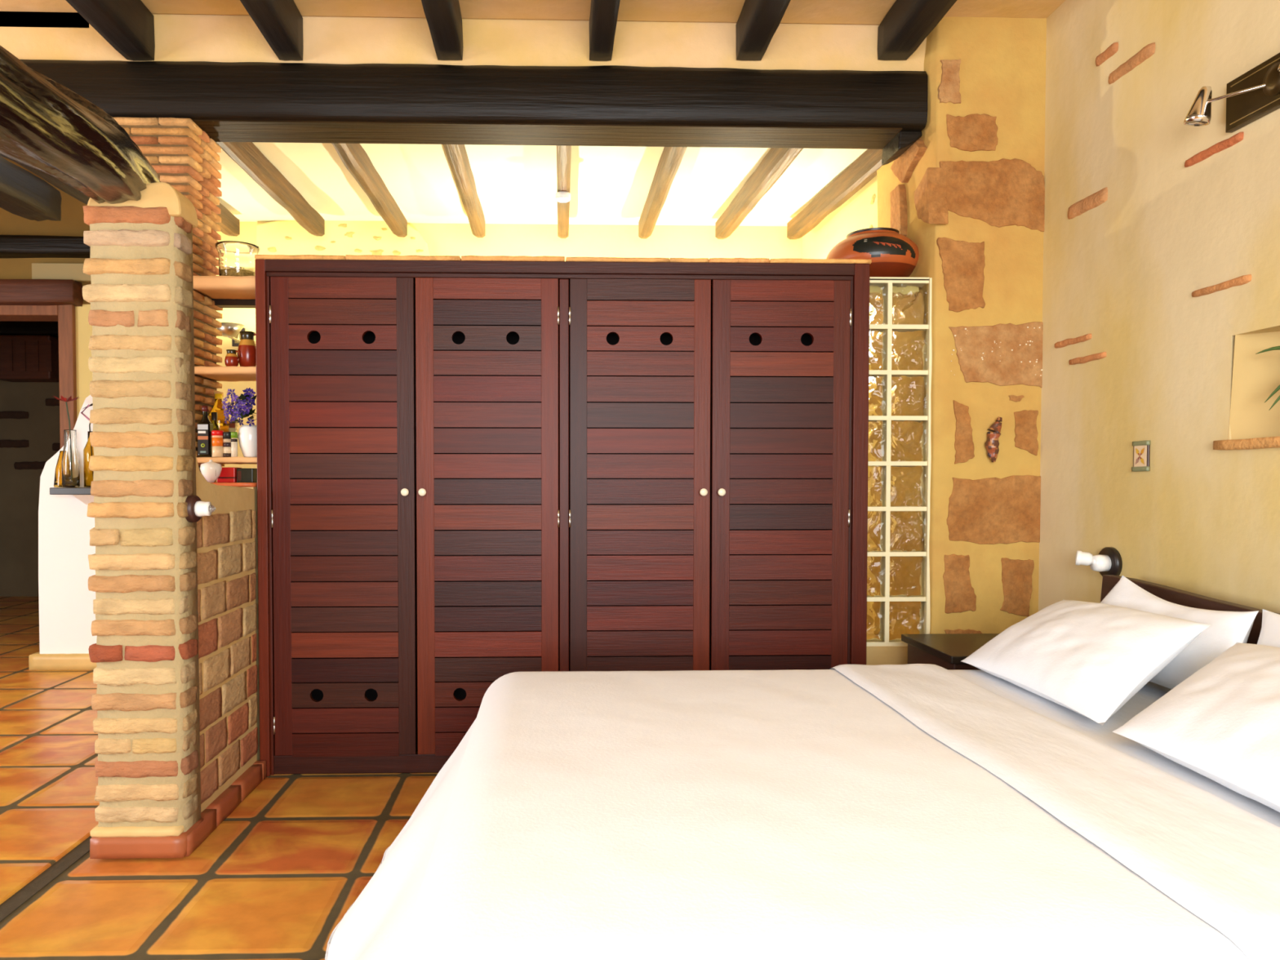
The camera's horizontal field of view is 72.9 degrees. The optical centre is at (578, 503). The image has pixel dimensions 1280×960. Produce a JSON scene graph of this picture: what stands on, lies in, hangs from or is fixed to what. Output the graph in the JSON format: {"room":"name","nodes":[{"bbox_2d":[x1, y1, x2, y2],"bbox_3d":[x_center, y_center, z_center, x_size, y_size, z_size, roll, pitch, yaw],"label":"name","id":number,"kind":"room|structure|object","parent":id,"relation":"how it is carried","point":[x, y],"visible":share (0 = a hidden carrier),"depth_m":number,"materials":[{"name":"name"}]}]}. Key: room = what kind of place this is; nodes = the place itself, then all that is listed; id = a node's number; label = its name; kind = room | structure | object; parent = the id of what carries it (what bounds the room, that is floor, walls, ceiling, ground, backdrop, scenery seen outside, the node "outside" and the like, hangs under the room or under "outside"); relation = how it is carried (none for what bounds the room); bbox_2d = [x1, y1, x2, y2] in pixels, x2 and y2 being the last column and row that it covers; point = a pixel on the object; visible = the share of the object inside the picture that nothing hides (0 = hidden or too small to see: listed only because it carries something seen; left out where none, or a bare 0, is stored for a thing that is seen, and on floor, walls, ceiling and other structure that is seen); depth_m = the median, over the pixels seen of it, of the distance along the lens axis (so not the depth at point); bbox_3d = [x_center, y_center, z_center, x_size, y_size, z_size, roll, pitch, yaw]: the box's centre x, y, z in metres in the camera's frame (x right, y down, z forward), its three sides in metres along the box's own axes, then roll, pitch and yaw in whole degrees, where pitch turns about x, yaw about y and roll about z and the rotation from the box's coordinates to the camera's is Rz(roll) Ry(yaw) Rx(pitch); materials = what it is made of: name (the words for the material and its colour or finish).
{"room":"bedroom","nodes":[
{"label":"bedroom","id":0,"kind":"room"},
{"bbox_2d":[0,155,43,178],"bbox_3d":[-4.574,-2.436,5.172,3.350,0.100,2.680,0,2,-2],"label":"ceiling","id":1,"kind":"structure","parent":0,"point":[11,161],"depth_m":6.22,"materials":[{"name":"paint"}]},
{"bbox_2d":[0,379,60,596],"bbox_3d":[-4.265,-0.745,9.350,4.200,3.500,0.236,0,2,-2],"label":"wall","id":2,"kind":"structure","parent":0,"point":[29,412],"depth_m":9.23,"materials":[{"name":"paint"}]},
{"bbox_2d":[0,320,58,337],"bbox_3d":[-4.732,-1.885,9.070,2.865,0.278,0.305,0,2,-2],"label":"beam","id":3,"kind":"structure","parent":2,"relation":"attached to","point":[6,327],"depth_m":8.90,"materials":[{"name":"black wood"}]},
{"bbox_2d":[0,334,58,382],"bbox_3d":[-5.668,-1.516,9.045,0.728,0.455,0.305,0,2,-2],"label":"upper cabinet","id":4,"kind":"object","parent":2,"relation":"attached to","point":[23,358],"visible":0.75,"depth_m":8.91,"materials":[{"name":"brown wood"}]},
{"bbox_2d":[0,178,92,419],"bbox_3d":[-4.612,-0.672,6.558,3.350,3.500,0.200,0,2,-2],"label":"wall","id":5,"kind":"structure","parent":0,"point":[72,221],"depth_m":6.44,"materials":[{"name":"paint"}]},
{"bbox_2d":[0,305,76,448],"bbox_3d":[-4.701,-0.214,6.557,1.871,2.560,0.260,0,2,-2],"label":"door frame","id":6,"kind":"structure","parent":5,"relation":"in","point":[64,315],"depth_m":6.43,"materials":[{"name":"red wood"}]},
{"bbox_2d":[0,278,83,306],"bbox_3d":[-4.943,-1.560,6.385,2.491,0.195,0.212,0,2,-2],"label":"lintel beam","id":7,"kind":"structure","parent":5,"relation":"attached to","point":[13,291],"depth_m":6.32,"materials":[{"name":"brown wood"}]},
{"bbox_2d":[0,235,90,257],"bbox_3d":[-4.583,-1.893,6.370,3.215,0.147,0.221,0,2,-2],"label":"cross beam","id":8,"kind":"structure","parent":5,"relation":"attached to","point":[11,246],"depth_m":6.29,"materials":[{"name":"black wood"}]},
{"bbox_2d":[31,262,91,282],"bbox_3d":[-3.820,-1.715,6.428,0.438,0.128,0.090,0,2,-2],"label":"wall panel","id":9,"kind":"object","parent":5,"relation":"attached to","point":[39,270],"visible":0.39,"depth_m":6.38,"materials":[{"name":"beige paint"}]},
{"bbox_2d":[0,596,99,904],"bbox_3d":[-4.016,1.201,3.571,4.570,0.112,11.900,0,2,-2],"label":"floor","id":10,"kind":"structure","parent":0,"point":[48,803],"depth_m":3.89,"materials":[{"name":"tile"}]},
{"bbox_2d":[113,116,225,482],"bbox_3d":[-1.859,-0.255,3.879,0.418,2.807,0.337,0,2,-2],"label":"brick wall","id":11,"kind":"structure","parent":10,"relation":"on","point":[182,155],"depth_m":3.79,"materials":[{"name":"orange brick"}]},
{"bbox_2d":[192,275,255,299],"bbox_3d":[-1.488,-0.955,3.856,0.380,0.055,0.324,0,2,-2],"label":"wall shelf","id":12,"kind":"object","parent":11,"relation":"attached to","point":[233,287],"visible":0.48,"depth_m":3.70,"materials":[{"name":"beige wood"}]},
{"bbox_2d":[214,240,259,276],"bbox_3d":[-1.523,-1.066,3.862,0.188,0.165,0.188,0,2,-2],"label":"glass jar","id":13,"kind":"object","parent":12,"relation":"on","point":[236,258],"visible":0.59,"depth_m":3.79,"materials":[{"name":"clear glass"}]},
{"bbox_2d":[196,457,257,464],"bbox_3d":[-1.488,-0.193,3.876,0.380,0.028,0.323,0,2,-2],"label":"wall shelf","id":14,"kind":"object","parent":11,"relation":"attached to","point":[250,460],"visible":0.5,"depth_m":3.72,"materials":[{"name":"beige wood"}]},
{"bbox_2d":[197,405,213,457],"bbox_3d":[-1.619,-0.313,3.747,0.052,0.221,0.056,0,2,-2],"label":"olive oil bottle","id":15,"kind":"object","parent":14,"relation":"on","point":[205,427],"visible":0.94,"depth_m":3.72,"materials":[{"name":"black glass"}]},
{"bbox_2d":[211,412,219,430],"bbox_3d":[-1.609,-0.304,3.820,0.054,0.199,0.054,0,2,-2],"label":"bottle","id":16,"kind":"object","parent":14,"relation":"on","point":[214,415],"visible":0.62,"depth_m":3.81,"materials":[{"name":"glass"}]},
{"bbox_2d":[211,430,223,457],"bbox_3d":[-1.564,-0.260,3.747,0.052,0.114,0.051,0,2,-2],"label":"jar","id":17,"kind":"object","parent":14,"relation":"on","point":[216,435],"visible":1,"depth_m":3.73,"materials":[{"name":"orange plastic"}]},
{"bbox_2d":[208,393,229,431],"bbox_3d":[-1.635,-0.353,3.928,0.092,0.292,0.092,0,2,-2],"label":"oil bottle","id":18,"kind":"object","parent":14,"relation":"on","point":[217,407],"visible":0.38,"depth_m":3.90,"materials":[{"name":"yellow glass"}]},
{"bbox_2d":[222,431,231,457],"bbox_3d":[-1.525,-0.257,3.753,0.040,0.108,0.039,0,2,-2],"label":"spice jar","id":19,"kind":"object","parent":14,"relation":"on","point":[226,435],"visible":1,"depth_m":3.74,"materials":[{"name":"black glass"}]},
{"bbox_2d":[229,419,237,431],"bbox_3d":[-1.601,-0.297,3.989,0.044,0.177,0.022,0,2,-2],"label":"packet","id":20,"kind":"object","parent":14,"relation":"on","point":[233,426],"visible":0.06,"depth_m":3.98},
{"bbox_2d":[231,431,237,457],"bbox_3d":[-1.496,-0.257,3.754,0.029,0.108,0.029,0,2,-2],"label":"spice jar","id":21,"kind":"object","parent":14,"relation":"on","point":[233,434],"visible":1,"depth_m":3.74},
{"bbox_2d":[222,387,257,457],"bbox_3d":[-1.469,-0.355,3.789,0.181,0.302,0.143,0,2,-15],"label":"flower vase","id":22,"kind":"object","parent":14,"relation":"on","point":[247,437],"visible":0.91,"depth_m":3.75,"materials":[{"name":"white ceramic"}]},
{"bbox_2d":[211,298,255,308],"bbox_3d":[-1.551,-0.927,3.970,0.276,0.044,0.070,0,2,-2],"label":"shelf rail","id":23,"kind":"object","parent":11,"relation":"attached to","point":[221,303],"visible":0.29,"depth_m":3.94,"materials":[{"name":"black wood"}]},
{"bbox_2d":[194,365,292,381],"bbox_3d":[-1.489,-0.579,3.866,0.379,0.034,0.323,0,2,-2],"label":"wall shelf","id":24,"kind":"object","parent":11,"relation":"attached to","point":[232,373],"visible":0.59,"depth_m":3.72,"materials":[{"name":"beige wood"}]},
{"bbox_2d":[224,349,240,366],"bbox_3d":[-1.526,-0.635,3.803,0.059,0.082,0.059,1,2,43],"label":"jug","id":25,"kind":"object","parent":24,"relation":"on","point":[231,359],"visible":0.86,"depth_m":3.78,"materials":[{"name":"red ceramic"}]},
{"bbox_2d":[237,331,256,366],"bbox_3d":[-1.472,-0.679,3.844,0.086,0.166,0.086,1,2,43],"label":"jug","id":26,"kind":"object","parent":24,"relation":"on","point":[246,346],"visible":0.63,"depth_m":3.81,"materials":[{"name":"red ceramic"}]},
{"bbox_2d":[20,59,928,165],"bbox_3d":[-0.890,-1.747,3.851,4.840,0.338,0.273,0,2,-2],"label":"ceiling beam","id":27,"kind":"structure","parent":11,"relation":"on","point":[420,104],"depth_m":3.75,"materials":[{"name":"black wood"}]},
{"bbox_2d":[0,156,61,220],"bbox_3d":[-3.355,-1.859,4.611,0.250,0.215,1.711,0,2,-2],"label":"rafter","id":28,"kind":"object","parent":27,"relation":"attached to","point":[23,194],"visible":1,"depth_m":5.15,"materials":[{"name":"black wood"}]},
{"bbox_2d":[12,160,89,205],"bbox_3d":[-2.721,-1.829,4.864,0.217,0.269,1.843,0,2,-2],"label":"rafter","id":29,"kind":"object","parent":27,"relation":"attached to","point":[74,193],"visible":0.06,"depth_m":4.63,"materials":[{"name":"black wood"}]},
{"bbox_2d":[786,149,882,239],"bbox_3d":[1.470,-1.754,4.869,0.074,0.133,1.626,0,2,-5],"label":"joist","id":30,"kind":"object","parent":27,"relation":"attached to","point":[863,170],"visible":0.84,"depth_m":4.82,"materials":[{"name":"brown wood"}]},
{"bbox_2d":[38,395,97,653],"bbox_3d":[-3.165,0.141,5.769,0.761,1.855,0.200,0,2,-2],"label":"wall partition","id":31,"kind":"structure","parent":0,"point":[67,614],"depth_m":5.67,"materials":[{"name":"white paint"}]},
{"bbox_2d":[28,651,97,670],"bbox_3d":[-3.269,1.036,5.760,0.654,0.105,0.222,0,2,-2],"label":"baseboard","id":32,"kind":"structure","parent":31,"relation":"attached to","point":[37,661],"depth_m":5.65,"materials":[{"name":"ceramic"}]},
{"bbox_2d":[49,487,93,504],"bbox_3d":[-3.071,-0.047,5.566,0.550,0.113,0.199,0,2,-2],"label":"shelf","id":33,"kind":"object","parent":31,"relation":"attached to","point":[84,495],"visible":0.43,"depth_m":5.46,"materials":[{"name":"grey stone"}]},
{"bbox_2d":[53,450,62,487],"bbox_3d":[-3.333,-0.224,5.590,0.112,0.235,0.112,0,2,-2],"label":"vase","id":34,"kind":"object","parent":33,"relation":"on","point":[58,472],"visible":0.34,"depth_m":5.55,"materials":[{"name":"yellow glass"}]},
{"bbox_2d":[53,395,79,487],"bbox_3d":[-3.263,-0.394,5.512,0.159,0.579,0.162,0,2,-2],"label":"glass bottle vase","id":35,"kind":"object","parent":33,"relation":"on","point":[70,464],"visible":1,"depth_m":5.47,"materials":[{"name":"clear glass"}]},
{"bbox_2d":[80,404,93,487],"bbox_3d":[-3.142,-0.372,5.588,0.110,0.530,0.116,0,2,-2],"label":"vase","id":36,"kind":"object","parent":33,"relation":"on","point":[88,451],"visible":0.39,"depth_m":5.54,"materials":[{"name":"yellow glass"}]},
{"bbox_2d":[0,773,437,959],"bbox_3d":[0.303,1.242,2.243,3.870,0.100,9.000,0,2,-2],"label":"floor","id":37,"kind":"structure","parent":0,"point":[273,880],"depth_m":2.66,"materials":[{"name":"tile"}]},
{"bbox_2d":[0,835,92,922],"bbox_3d":[-1.660,1.242,2.138,0.060,0.104,8.900,0,2,-2],"label":"trim","id":38,"kind":"structure","parent":37,"relation":"in","point":[32,888],"depth_m":2.70,"materials":[{"name":"brown wood"}]},
{"bbox_2d":[81,182,203,858],"bbox_3d":[-1.455,0.057,2.893,0.314,2.214,0.180,0,2,-2],"label":"brick pillar","id":39,"kind":"structure","parent":37,"relation":"on","point":[140,294],"depth_m":2.83,"materials":[{"name":"beige brick"}]},
{"bbox_2d":[0,44,159,204],"bbox_3d":[-1.457,-0.952,0.366,0.290,0.389,5.073,0,2,-1],"label":"log beam","id":40,"kind":"structure","parent":39,"relation":"on","point":[46,127],"depth_m":2.38,"materials":[{"name":"brown wood"}]},
{"bbox_2d":[254,253,871,776],"bbox_3d":[-0.055,0.051,3.817,2.598,2.197,0.371,0,2,-2],"label":"wardrobe","id":41,"kind":"object","parent":37,"relation":"on","point":[473,471],"visible":0.82,"depth_m":3.66,"materials":[{"name":"red wood"}]},
{"bbox_2d":[866,276,932,665],"bbox_3d":[1.369,0.075,3.866,0.484,2.147,0.095,0,2,-2],"label":"glass block window","id":42,"kind":"structure","parent":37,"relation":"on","point":[900,346],"depth_m":3.83,"materials":[{"name":"clear glass"}]},
{"bbox_2d":[901,633,999,670],"bbox_3d":[1.701,0.860,3.458,0.647,0.600,0.470,0,2,-2],"label":"bedside table","id":43,"kind":"object","parent":37,"relation":"on","point":[946,651],"visible":0.22,"depth_m":3.47,"materials":[{"name":"black wood"}]},
{"bbox_2d":[1100,574,1279,644],"bbox_3d":[0.889,0.743,1.976,2.156,0.911,2.306,0,2,-2],"label":"bed","id":44,"kind":"object","parent":37,"relation":"on","point":[1171,594],"visible":0.12,"depth_m":2.70,"materials":[{"name":"brown wood"}]},
{"bbox_2d":[324,669,1249,959],"bbox_3d":[0.275,0.846,1.960,1.823,0.583,2.552,0,2,-2],"label":"bedspread","id":45,"kind":"object","parent":44,"relation":"on","point":[792,814],"visible":0.93,"depth_m":1.47,"materials":[{"name":"white fabric"}]},
{"bbox_2d":[830,663,1279,959],"bbox_3d":[1.024,0.812,1.980,0.375,0.551,2.412,0,2,-2],"label":"sheet","id":46,"kind":"object","parent":45,"relation":"on","point":[1219,860],"visible":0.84,"depth_m":1.60,"materials":[{"name":"white fabric"}]},
{"bbox_2d":[947,669,1279,826],"bbox_3d":[1.518,0.832,1.996,0.695,0.551,2.007,0,2,-2],"label":"fitted sheet","id":47,"kind":"object","parent":44,"relation":"on","point":[1150,692],"visible":0.15,"depth_m":2.17,"materials":[{"name":"white fabric"}]},
{"bbox_2d":[961,600,1211,725],"bbox_3d":[1.460,0.423,2.519,0.460,0.231,0.930,0,2,-2],"label":"pillow","id":48,"kind":"object","parent":47,"relation":"on","point":[1087,659],"visible":1,"depth_m":2.35,"materials":[{"name":"white fabric"}]},
{"bbox_2d":[1100,575,1258,688],"bbox_3d":[1.739,0.385,2.581,0.205,0.275,0.761,0,2,-2],"label":"pillow","id":49,"kind":"object","parent":47,"relation":"on","point":[1227,628],"visible":0.35,"depth_m":2.40,"materials":[{"name":"white fabric"}]},
{"bbox_2d":[1112,642,1279,812],"bbox_3d":[1.453,0.442,1.704,0.520,0.236,1.040,0,2,-2],"label":"pillow","id":50,"kind":"object","parent":47,"relation":"on","point":[1221,723],"visible":1,"depth_m":1.79,"materials":[{"name":"white fabric"}]},
{"bbox_2d":[1257,608,1279,647],"bbox_3d":[1.758,0.410,1.922,0.209,0.260,0.824,0,2,-2],"label":"pillow","id":51,"kind":"object","parent":47,"relation":"on","point":[1269,635],"visible":0.16,"depth_m":2.23,"materials":[{"name":"white fabric"}]},
{"bbox_2d":[195,456,259,813],"bbox_3d":[-1.552,0.058,3.487,0.413,2.201,1.108,0,2,-2],"label":"wall","id":52,"kind":"structure","parent":0,"point":[226,548],"depth_m":3.31,"materials":[{"name":"brown brick"}]},
{"bbox_2d":[185,495,216,522],"bbox_3d":[-1.284,0.017,2.925,0.112,0.092,0.092,0,2,-2],"label":"wall lamp","id":53,"kind":"object","parent":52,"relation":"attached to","point":[197,508],"visible":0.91,"depth_m":2.90,"materials":[{"name":"brown wood"}]},
{"bbox_2d":[183,760,266,857],"bbox_3d":[-1.336,1.127,3.257,0.062,0.073,0.783,0,2,-2],"label":"baseboard","id":54,"kind":"structure","parent":52,"relation":"attached to","point":[220,809],"depth_m":3.22,"materials":[{"name":"brick"}]},
{"bbox_2d":[210,482,257,487],"bbox_3d":[-1.569,-0.085,3.836,0.400,0.020,0.442,0,2,-2],"label":"shelf","id":55,"kind":"object","parent":52,"relation":"on","point":[233,484],"depth_m":3.62,"materials":[{"name":"wood"}]},
{"bbox_2d":[200,459,222,482],"bbox_3d":[-1.572,-0.139,3.695,0.088,0.098,0.088,0,2,-2],"label":"vase","id":56,"kind":"object","parent":55,"relation":"on","point":[211,470],"visible":0.85,"depth_m":3.67,"materials":[{"name":"white ceramic"}]},
{"bbox_2d":[217,466,241,482],"bbox_3d":[-1.532,-0.126,3.792,0.079,0.066,0.092,0,2,-2],"label":"tin","id":57,"kind":"object","parent":55,"relation":"on","point":[228,474],"visible":0.68,"depth_m":3.75,"materials":[{"name":"red metal"}]},
{"bbox_2d":[236,468,257,482],"bbox_3d":[-1.450,-0.124,3.793,0.069,0.062,0.091,0,2,-2],"label":"box","id":58,"kind":"object","parent":55,"relation":"on","point":[243,475],"visible":0.78,"depth_m":3.75,"materials":[{"name":"black cardboard"}]},
{"bbox_2d":[0,11,926,71],"bbox_3d":[-2.059,-2.151,3.814,8.300,0.600,0.190,0,2,-2],"label":"wall","id":59,"kind":"structure","parent":0,"point":[340,40],"depth_m":3.77,"materials":[{"name":"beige paint"}]},
{"bbox_2d":[215,220,801,468],"bbox_3d":[-0.718,-0.456,5.949,4.700,3.100,0.206,0,2,-2],"label":"wall","id":60,"kind":"structure","parent":0,"point":[344,237],"depth_m":5.87,"materials":[{"name":"yellow paint"}]},
{"bbox_2d":[216,322,244,342],"bbox_3d":[-2.157,-1.066,5.531,0.180,0.078,0.610,0,2,-2],"label":"uplight","id":61,"kind":"object","parent":60,"relation":"attached to","point":[230,330],"visible":0.89,"depth_m":5.27,"materials":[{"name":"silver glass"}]},
{"bbox_2d":[231,328,244,346],"bbox_3d":[-2.294,-1.123,5.828,0.084,0.124,0.022,0,2,-2],"label":"picture","id":62,"kind":"object","parent":60,"relation":"attached to","point":[235,344],"visible":0.45,"depth_m":5.82,"materials":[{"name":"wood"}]},
{"bbox_2d":[0,0,1065,24],"bbox_3d":[-1.972,-2.099,0.700,8.300,0.140,6.020,0,2,-2],"label":"ceiling","id":63,"kind":"structure","parent":0,"point":[801,11],"depth_m":3.67,"materials":[{"name":"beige paint"}]},
{"bbox_2d":[65,0,155,60],"bbox_3d":[-1.803,-1.927,0.743,0.131,0.202,5.970,0,2,-2],"label":"joist","id":64,"kind":"object","parent":63,"relation":"attached to","point":[127,26],"visible":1,"depth_m":3.51,"materials":[{"name":"black wood"}]},
{"bbox_2d":[240,0,302,60],"bbox_3d":[-1.160,-1.932,0.761,0.114,0.194,5.969,0,2,-2],"label":"joist","id":65,"kind":"object","parent":63,"relation":"attached to","point":[280,22],"visible":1,"depth_m":3.52,"materials":[{"name":"black wood"}]},
{"bbox_2d":[421,0,462,61],"bbox_3d":[-0.474,-1.937,0.780,0.120,0.184,5.968,0,2,-2],"label":"joist","id":66,"kind":"object","parent":63,"relation":"attached to","point":[444,20],"visible":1,"depth_m":3.51,"materials":[{"name":"black wood"}]},
{"bbox_2d":[588,0,619,61],"bbox_3d":[0.179,-1.942,0.799,0.108,0.175,5.970,0,2,-2],"label":"joist","id":67,"kind":"object","parent":63,"relation":"attached to","point":[603,15],"visible":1,"depth_m":3.51,"materials":[{"name":"black wood"}]},
{"bbox_2d":[735,0,791,60],"bbox_3d":[0.831,-1.947,0.817,0.124,0.167,5.970,0,2,-2],"label":"joist","id":68,"kind":"object","parent":63,"relation":"attached to","point":[758,20],"visible":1,"depth_m":3.55,"materials":[{"name":"black wood"}]},
{"bbox_2d":[877,0,957,61],"bbox_3d":[1.468,-1.951,0.835,0.143,0.158,5.970,0,2,-2],"label":"joist","id":69,"kind":"object","parent":63,"relation":"attached to","point":[907,24],"visible":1,"depth_m":3.57,"materials":[{"name":"black wood"}]},
{"bbox_2d":[214,142,867,226],"bbox_3d":[-0.471,-1.895,4.956,4.260,0.170,2.030,0,2,-2],"label":"ceiling","id":70,"kind":"structure","parent":0,"point":[514,184],"depth_m":5.00,"materials":[{"name":"white paint"}]},
{"bbox_2d":[216,202,239,236],"bbox_3d":[-2.208,-1.751,4.766,0.074,0.135,1.621,0,2,-1],"label":"joist","id":71,"kind":"object","parent":70,"relation":"attached to","point":[229,225],"visible":0.12,"depth_m":5.41,"materials":[{"name":"brown wood"}]},
{"bbox_2d":[215,142,324,236],"bbox_3d":[-1.668,-1.752,4.781,0.073,0.136,1.621,0,2,-1],"label":"joist","id":72,"kind":"object","parent":70,"relation":"attached to","point":[246,155],"visible":0.9,"depth_m":4.67,"materials":[{"name":"brown wood"}]},
{"bbox_2d":[331,142,407,237],"bbox_3d":[-1.137,-1.753,4.796,0.075,0.138,1.621,0,2,-1],"label":"joist","id":73,"kind":"object","parent":70,"relation":"attached to","point":[353,157],"visible":0.88,"depth_m":4.67,"materials":[{"name":"brown wood"}]},
{"bbox_2d":[443,144,485,237],"bbox_3d":[-0.619,-1.754,4.810,0.076,0.133,1.620,0,2,-2],"label":"joist","id":74,"kind":"object","parent":70,"relation":"attached to","point":[456,154],"visible":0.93,"depth_m":4.65,"materials":[{"name":"brown wood"}]},
{"bbox_2d":[556,145,571,238],"bbox_3d":[-0.084,-1.753,4.825,0.071,0.132,1.621,0,2,-1],"label":"joist","id":75,"kind":"object","parent":70,"relation":"attached to","point":[563,153],"visible":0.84,"depth_m":4.55,"materials":[{"name":"brown wood"}]},
{"bbox_2d":[555,191,570,202],"bbox_3d":[-0.084,-1.669,4.707,0.084,0.038,0.084,0,2,-2],"label":"spotlight","id":76,"kind":"object","parent":75,"relation":"attached to","point":[561,197],"visible":1,"depth_m":4.68,"materials":[{"name":"white ceramic"}]},
{"bbox_2d":[638,146,687,239],"bbox_3d":[0.453,-1.754,4.840,0.077,0.133,1.620,0,2,-2],"label":"joist","id":77,"kind":"object","parent":70,"relation":"attached to","point":[671,157],"visible":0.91,"depth_m":4.69,"materials":[{"name":"brown wood"}]},
{"bbox_2d":[715,147,803,239],"bbox_3d":[0.985,-1.754,4.855,0.074,0.133,1.624,0,2,-4],"label":"joist","id":78,"kind":"object","parent":70,"relation":"attached to","point":[775,163],"visible":0.91,"depth_m":4.74,"materials":[{"name":"brown wood"}]},
{"bbox_2d":[801,175,877,258],"bbox_3d":[1.652,-0.436,5.179,0.206,3.100,1.780,0,2,-2],"label":"wall","id":79,"kind":"structure","parent":0,"point":[860,211],"depth_m":5.06,"materials":[{"name":"yellow paint"}]},
{"bbox_2d":[876,17,1046,634],"bbox_3d":[1.812,-0.487,4.080,0.628,3.260,0.622,0,2,-2],"label":"wall","id":80,"kind":"structure","parent":0,"point":[969,193],"depth_m":3.78,"materials":[{"name":"paint"}]},
{"bbox_2d":[985,416,1002,462],"bbox_3d":[1.810,-0.280,3.772,0.067,0.199,0.056,-1,2,-32],"label":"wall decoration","id":81,"kind":"object","parent":80,"relation":"attached to","point":[992,444],"visible":1,"depth_m":3.76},
{"bbox_3d":[1.333,-0.977,4.071,0.375,0.053,0.368,0,2,-2],"label":"ledge","id":82,"kind":"object","parent":80,"relation":"attached to","visible":0},
{"bbox_2d":[826,227,919,277],"bbox_3d":[1.374,-1.133,4.042,0.426,0.254,0.426,0,2,-10],"label":"decorative bowl","id":83,"kind":"object","parent":82,"relation":"on","point":[891,253],"visible":0.6,"depth_m":3.87,"materials":[{"name":"ceramic"}]},
{"bbox_2d":[1038,0,1279,613],"bbox_3d":[2.272,-0.478,1.077,0.376,3.400,6.650,0,2,-2],"label":"wall","id":84,"kind":"structure","parent":0,"point":[1161,285],"depth_m":3.07,"materials":[{"name":"beige paint"}]},
{"bbox_2d":[1075,546,1122,576],"bbox_3d":[1.984,0.228,3.320,0.124,0.124,0.133,0,2,-2],"label":"wall lamp","id":85,"kind":"object","parent":84,"relation":"attached to","point":[1108,561],"visible":0.98,"depth_m":3.30,"materials":[{"name":"black wood"}]},
{"bbox_2d":[1075,550,1092,565],"bbox_3d":[1.958,0.211,3.347,0.058,0.059,0.058,1,2,28],"label":"bulb","id":86,"kind":"object","parent":85,"relation":"attached to","point":[1084,558],"depth_m":3.33,"materials":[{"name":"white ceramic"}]},
{"bbox_2d":[1131,440,1150,471],"bbox_3d":[2.046,-0.173,3.144,0.011,0.113,0.087,0,2,-2],"label":"framed picture","id":87,"kind":"object","parent":84,"relation":"attached to","point":[1141,449],"visible":1,"depth_m":3.13},
{"bbox_2d":[1182,52,1279,133],"bbox_3d":[2.000,-1.239,2.417,0.142,0.153,0.706,0,2,-2],"label":"wall lamp","id":88,"kind":"object","parent":84,"relation":"attached to","point":[1255,94],"visible":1,"depth_m":2.64,"materials":[{"name":"brown metal"}]},
{"bbox_2d":[1255,346,1279,410],"bbox_3d":[2.142,-0.352,2.428,0.141,0.311,0.428,0,2,-2],"label":"aloe","id":89,"kind":"object","parent":84,"relation":"in","point":[1276,348],"visible":1,"depth_m":2.58,"materials":[{"name":"plant"}]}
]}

